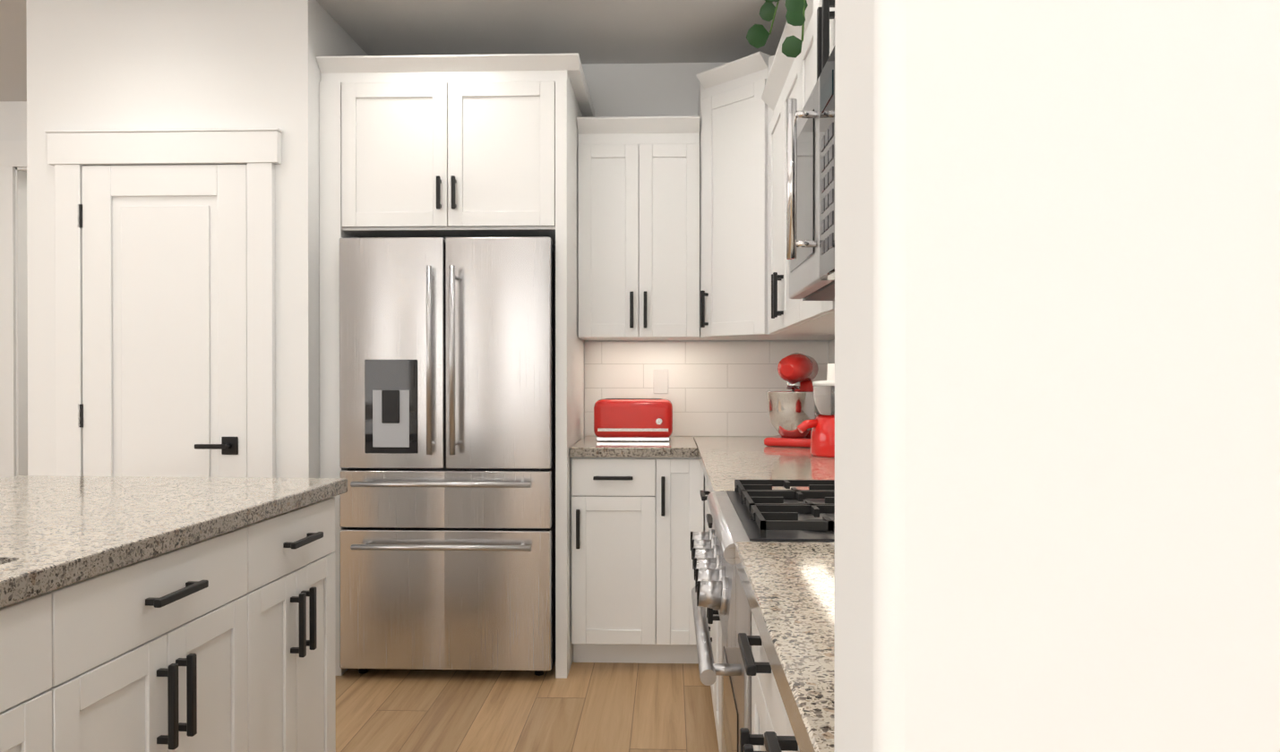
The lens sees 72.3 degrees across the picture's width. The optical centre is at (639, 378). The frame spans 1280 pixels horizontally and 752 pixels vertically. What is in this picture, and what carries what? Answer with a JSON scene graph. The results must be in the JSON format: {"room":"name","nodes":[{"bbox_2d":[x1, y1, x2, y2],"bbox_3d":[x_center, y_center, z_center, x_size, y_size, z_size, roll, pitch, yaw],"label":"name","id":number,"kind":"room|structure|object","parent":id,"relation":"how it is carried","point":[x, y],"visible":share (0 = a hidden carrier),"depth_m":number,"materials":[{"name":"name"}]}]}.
{"room":"kitchen","nodes":[
{"label":"kitchen","id":0,"kind":"room"},
{"bbox_2d":[0,101,26,140],"bbox_3d":[-4.701,-0.162,4.976,4.380,2.700,0.300,0,0,2],"label":"wall","id":1,"kind":"structure","parent":0,"point":[7,120],"depth_m":4.78,"materials":[{"name":"white paint"}]},
{"bbox_2d":[0,140,27,478],"bbox_3d":[-2.958,-0.052,4.908,1.130,2.480,0.322,0,0,2],"label":"trim","id":2,"kind":"structure","parent":1,"relation":"attached to","point":[13,358],"depth_m":4.77,"materials":[{"name":"white wood"}]},
{"bbox_2d":[25,0,367,478],"bbox_3d":[-1.827,-0.158,4.155,1.120,2.700,1.450,0,0,2],"label":"wall","id":3,"kind":"structure","parent":0,"point":[96,64],"depth_m":3.43,"materials":[{"name":"white paint"}]},
{"bbox_2d":[77,164,247,477],"bbox_3d":[-1.858,0.180,3.394,0.664,2.020,0.074,0,0,2],"label":"pantry door","id":4,"kind":"structure","parent":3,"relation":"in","point":[164,321],"depth_m":3.41,"materials":[{"name":"white wood"}]},
{"bbox_2d":[44,128,282,478],"bbox_3d":[-1.852,0.115,3.412,0.920,2.162,0.040,0,0,2],"label":"door frame","id":5,"kind":"structure","parent":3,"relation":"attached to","point":[256,151],"depth_m":3.39,"materials":[{"name":"white wood"}]},
{"bbox_2d":[0,0,787,101],"bbox_3d":[-2.472,-1.550,2.494,9.000,0.100,13.000,0,0,2],"label":"ceiling","id":6,"kind":"structure","parent":0,"point":[627,31],"depth_m":3.77,"materials":[{"name":"white paint"}]},
{"bbox_2d":[746,0,807,57],"bbox_3d":[0.483,-1.172,2.420,0.452,0.625,0.779,0,0,2],"label":"pothos plant","id":7,"kind":"object","parent":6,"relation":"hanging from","point":[757,36],"visible":1,"depth_m":2.35,"materials":[{"name":"green plant"}]},
{"bbox_2d":[335,661,719,751],"bbox_3d":[-2.472,1.230,2.508,9.000,0.060,13.000,0,0,2],"label":"floor","id":8,"kind":"structure","parent":0,"point":[619,708],"depth_m":3.16,"materials":[{"name":"brown wood"}]},
{"bbox_2d":[0,486,347,751],"bbox_3d":[-1.327,0.774,0.459,0.730,0.876,4.080,0,0,4],"label":"kitchen island","id":9,"kind":"object","parent":8,"relation":"on","point":[162,614],"depth_m":1.74,"materials":[{"name":"white"}]},
{"bbox_2d":[0,475,347,597],"bbox_3d":[-1.474,0.316,0.467,0.994,0.040,4.160,0,0,4],"label":"island countertop","id":10,"kind":"structure","parent":9,"relation":"on","point":[53,528],"depth_m":1.89,"materials":[{"name":"beige stone"}]},
{"bbox_2d":[339,236,555,676],"bbox_3d":[-0.759,0.318,3.789,0.840,1.752,0.816,0,0,2],"label":"refrigerator","id":11,"kind":"object","parent":8,"relation":"on","point":[447,442],"visible":1,"depth_m":3.45,"materials":[{"name":"grey metal"}]},
{"bbox_2d":[316,52,594,678],"bbox_3d":[-0.752,-0.044,3.844,1.045,2.475,0.759,0,0,2],"label":"enclosure","id":12,"kind":"object","parent":8,"relation":"on","point":[444,146],"visible":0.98,"depth_m":3.51,"materials":[{"name":"white"}]},
{"bbox_2d":[570,457,704,663],"bbox_3d":[-0.002,0.756,3.873,0.547,0.875,0.659,0,0,2],"label":"base cabinet","id":13,"kind":"object","parent":8,"relation":"on","point":[635,522],"visible":0.92,"depth_m":3.58,"materials":[{"name":"white wood"}]},
{"bbox_2d":[569,436,698,457],"bbox_3d":[-0.021,0.298,3.866,0.510,0.040,0.669,0,0,2],"label":"countertop","id":14,"kind":"structure","parent":13,"relation":"on","point":[678,446],"depth_m":3.56,"materials":[{"name":"beige stone"}]},
{"bbox_2d":[593,398,672,441],"bbox_3d":[-0.029,0.184,3.932,0.350,0.187,0.182,0,0,2],"label":"toaster","id":15,"kind":"object","parent":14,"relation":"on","point":[632,419],"visible":1,"depth_m":3.85,"materials":[{"name":"red metal"}]},
{"bbox_2d":[699,490,703,500],"bbox_3d":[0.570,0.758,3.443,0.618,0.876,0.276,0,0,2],"label":"base cabinet","id":16,"kind":"object","parent":8,"relation":"on","point":[700,492],"depth_m":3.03,"materials":[{"name":"white"}]},
{"bbox_2d":[703,476,710,635],"bbox_3d":[0.555,0.760,3.011,0.618,0.876,0.589,0,0,2],"label":"base cabinet","id":17,"kind":"object","parent":8,"relation":"on","point":[707,511],"depth_m":3.26,"materials":[{"name":"white wood"}]},
{"bbox_2d":[691,436,834,492],"bbox_3d":[0.545,0.302,3.211,0.652,0.040,1.940,0,0,2],"label":"countertop","id":18,"kind":"structure","parent":17,"relation":"on","point":[723,460],"depth_m":2.96,"materials":[{"name":"beige stone"}]},
{"bbox_2d":[764,352,818,447],"bbox_3d":[0.668,0.085,3.711,0.307,0.387,0.366,0,0,2],"label":"stand mixer","id":19,"kind":"object","parent":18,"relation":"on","point":[789,413],"visible":0.71,"depth_m":3.58,"materials":[{"name":"red metal"}]},
{"bbox_2d":[796,363,834,457],"bbox_3d":[0.684,0.114,3.176,0.235,0.335,0.225,0,0,2],"label":"juicer","id":20,"kind":"object","parent":18,"relation":"on","point":[821,425],"visible":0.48,"depth_m":3.14,"materials":[{"name":"red plastic"}]},
{"bbox_2d":[710,513,742,751],"bbox_3d":[0.539,0.763,2.510,0.618,0.876,0.532,0,0,2],"label":"base cabinet","id":21,"kind":"object","parent":8,"relation":"on","point":[716,629],"depth_m":2.57,"materials":[{"name":"white"}]},
{"bbox_2d":[742,613,767,751],"bbox_3d":[0.498,0.769,1.290,0.618,0.876,0.525,0,0,2],"label":"base cabinet","id":22,"kind":"object","parent":8,"relation":"on","point":[755,659],"depth_m":1.36,"materials":[{"name":"white wood"}]},
{"bbox_2d":[734,541,834,751],"bbox_3d":[0.475,0.313,1.032,0.648,0.040,1.036,0,0,2],"label":"countertop","id":23,"kind":"structure","parent":22,"relation":"on","point":[789,589],"depth_m":1.06,"materials":[{"name":"beige stone"}]},
{"bbox_2d":[690,480,834,751],"bbox_3d":[0.466,0.701,1.899,0.700,1.005,0.687,0,0,2],"label":"range","id":24,"kind":"object","parent":8,"relation":"on","point":[753,511],"visible":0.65,"depth_m":1.74,"materials":[{"name":"silver metal"}]},
{"bbox_2d":[767,659,799,751],"bbox_3d":[0.483,0.772,0.831,0.618,0.876,0.630,0,0,2],"label":"base cabinet","id":25,"kind":"object","parent":8,"relation":"on","point":[771,730],"depth_m":1.14,"materials":[{"name":"white wood"}]},
{"bbox_2d":[581,62,830,437],"bbox_3d":[-0.177,-0.159,4.266,2.170,2.700,0.120,0,0,2],"label":"wall","id":26,"kind":"structure","parent":0,"point":[645,90],"depth_m":4.19,"materials":[{"name":"white paint"}]},
{"bbox_2d":[576,51,834,340],"bbox_3d":[0.309,-0.754,3.871,1.168,1.145,0.627,0,0,2],"label":"upper cabinet","id":27,"kind":"object","parent":26,"relation":"attached to","point":[673,227],"visible":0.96,"depth_m":3.86,"materials":[{"name":"white wood"}]},
{"bbox_2d":[584,340,834,437],"bbox_3d":[0.259,0.050,2.355,1.168,0.472,3.669,0,0,2],"label":"tile backsplash","id":28,"kind":"structure","parent":26,"relation":"attached to","point":[713,389],"depth_m":4.18,"materials":[{"name":"white tile"}]},
{"bbox_2d":[833,0,1279,751],"bbox_3d":[0.447,-0.139,0.450,0.670,2.700,0.120,0,0,2],"label":"wall","id":29,"kind":"structure","parent":0,"point":[1056,374],"depth_m":0.40,"materials":[{"name":"white paint"}]},
{"bbox_3d":[0.830,-0.137,0.090,0.120,2.700,8.400,0,0,2],"label":"wall","id":30,"kind":"structure","parent":0,"visible":0},
{"bbox_2d":[766,53,834,334],"bbox_3d":[0.688,-0.630,3.110,0.357,0.905,0.890,0,0,2],"label":"upper cabinet","id":31,"kind":"object","parent":30,"relation":"attached to","point":[779,300],"depth_m":3.25,"materials":[{"name":"white wood"}]},
{"bbox_2d":[790,25,834,329],"bbox_3d":[0.668,-0.627,2.525,0.357,0.905,0.518,0,0,2],"label":"upper cabinet","id":32,"kind":"object","parent":30,"relation":"attached to","point":[797,77],"depth_m":2.73,"materials":[{"name":"white wood"}]},
{"bbox_2d":[804,0,834,105],"bbox_3d":[0.622,-0.935,1.854,0.409,0.648,0.618,0,0,2],"label":"upper cabinet","id":33,"kind":"object","parent":30,"relation":"attached to","point":[820,14],"depth_m":2.12,"materials":[{"name":"white wood"}]},
{"bbox_2d":[786,46,834,300],"bbox_3d":[0.561,-0.394,1.860,0.526,0.414,0.614,0,0,2],"label":"microwave","id":34,"kind":"object","parent":33,"relation":"attached to","point":[811,193],"visible":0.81,"depth_m":1.75,"materials":[{"name":"grey metal"}]}
]}

